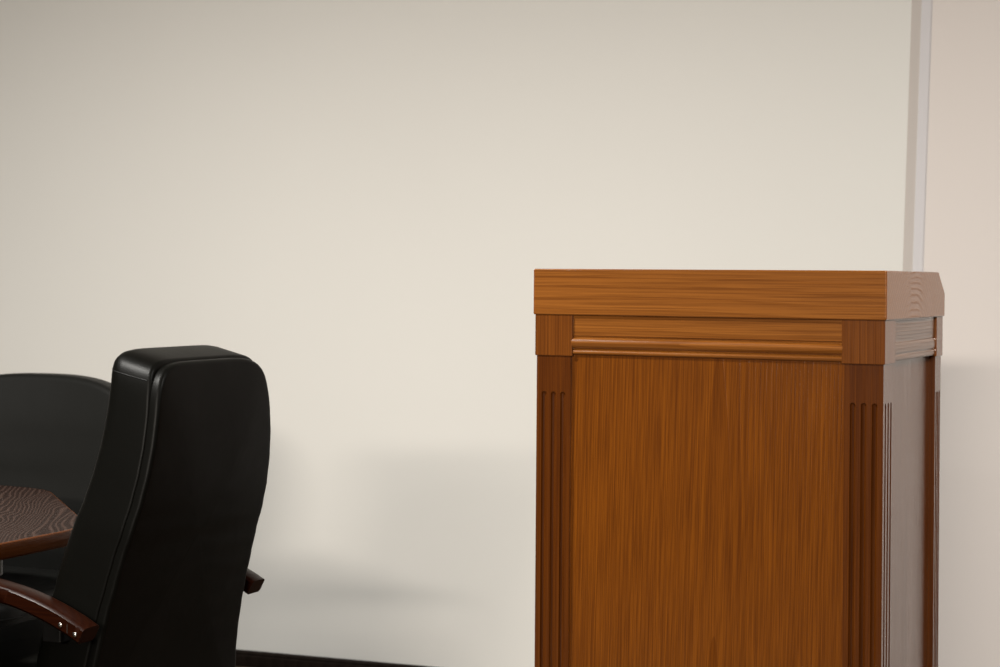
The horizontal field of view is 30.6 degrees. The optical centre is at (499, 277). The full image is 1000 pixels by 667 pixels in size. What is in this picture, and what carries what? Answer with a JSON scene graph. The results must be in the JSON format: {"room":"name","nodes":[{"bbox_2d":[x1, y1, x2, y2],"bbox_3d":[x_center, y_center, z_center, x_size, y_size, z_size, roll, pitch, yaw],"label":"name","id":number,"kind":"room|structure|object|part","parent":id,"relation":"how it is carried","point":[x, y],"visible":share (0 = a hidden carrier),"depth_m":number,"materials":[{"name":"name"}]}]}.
{"room":"conference room","nodes":[
{"label":"conference room","id":0,"kind":"room"},
{"bbox_2d":[0,0,999,666],"bbox_3d":[-1.107,-0.254,6.065,7.550,3.010,0.200,0,0,20],"label":"wall","id":1,"kind":"structure","parent":0,"point":[360,202],"depth_m":5.61,"materials":[{"name":"white paint"}]},
{"bbox_2d":[236,649,432,666],"bbox_3d":[-1.592,1.213,6.126,5.720,0.050,0.016,0,0,20],"label":"baseboard","id":2,"kind":"structure","parent":1,"relation":"attached to","point":[244,658],"depth_m":5.77,"materials":[{"name":"brown wood"}]},
{"bbox_3d":[0.090,1.281,-0.400,10.200,0.060,17.600,0,0,0],"label":"floor","id":3,"kind":"structure","parent":0,"visible":0},
{"bbox_2d":[0,485,76,575],"bbox_3d":[-1.725,0.861,3.427,1.500,0.750,2.050,0,0,24],"label":"conference table","id":4,"kind":"object","parent":3,"relation":"on","point":[32,520],"visible":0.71,"depth_m":3.68,"materials":[{"name":"brown wood"}]},
{"bbox_2d":[0,373,110,627],"bbox_3d":[-1.302,0.745,4.459,0.670,0.990,0.709,0,0,20],"label":"office chair","id":5,"kind":"object","parent":3,"relation":"on","point":[52,425],"visible":0.52,"depth_m":4.65,"materials":[{"name":"black leather"}]},
{"bbox_3d":[-1.299,0.782,4.468,0.500,0.105,0.480,0,0,20],"label":"seat","id":6,"kind":"part","parent":5,"relation":"part of","materials":[{"name":"black leather"}]},
{"bbox_2d":[0,345,270,666],"bbox_3d":[-0.843,0.686,3.532,0.696,1.115,0.636,0,0,24],"label":"office chair","id":7,"kind":"object","parent":3,"relation":"on","point":[154,571],"visible":1,"depth_m":3.31,"materials":[{"name":"black leather"}]},
{"bbox_3d":[-0.885,0.768,3.546,0.380,0.140,0.510,0,0,24],"label":"seat","id":8,"kind":"part","parent":7,"relation":"part of","materials":[{"name":"black leather"}]},
{"bbox_3d":[-0.896,0.683,3.251,0.412,0.293,0.048,0,0,24],"label":"arm","id":9,"kind":"part","parent":7,"relation":"part of","materials":[{"name":"brown wood"}]},
{"bbox_3d":[-0.588,0.514,3.415,0.138,0.723,0.496,0,0,24],"label":"panel","id":10,"kind":"part","parent":7,"relation":"part of","materials":[{"name":"black leather"}]},
{"bbox_3d":[-0.672,0.684,3.753,0.412,0.293,0.048,0,0,24],"label":"arm","id":11,"kind":"part","parent":7,"relation":"part of","materials":[{"name":"brown wood"}]},
{"bbox_2d":[534,269,944,666],"bbox_3d":[0.469,0.620,3.562,0.690,1.267,0.483,0,0,26],"label":"lectern","id":12,"kind":"object","parent":3,"relation":"on","point":[735,468],"visible":1,"depth_m":3.36,"materials":[{"name":"brown wood"}]},
{"bbox_3d":[0.114,0.650,3.516,0.070,1.002,0.072,0,0,26],"label":"corner post","id":13,"kind":"part","parent":12,"relation":"part of","materials":[{"name":"brown wood"}]},
{"bbox_3d":[0.377,0.618,3.369,0.535,1.069,0.022,0,0,26],"label":"panel","id":14,"kind":"part","parent":12,"relation":"part of","materials":[{"name":"brown wood"}]},
{"bbox_3d":[0.654,0.654,3.256,0.070,1.002,0.072,0,0,26],"label":"corner post","id":15,"kind":"part","parent":12,"relation":"part of","materials":[{"name":"brown wood"}]},
{"bbox_3d":[0.758,0.621,3.434,0.016,1.069,0.355,0,0,26],"label":"panel","id":16,"kind":"part","parent":12,"relation":"part of","materials":[{"name":"brown wood"}]},
{"bbox_3d":[0.829,0.656,3.618,0.070,1.002,0.050,0,0,26],"label":"corner post","id":17,"kind":"part","parent":12,"relation":"part of","materials":[{"name":"brown wood"}]}
]}

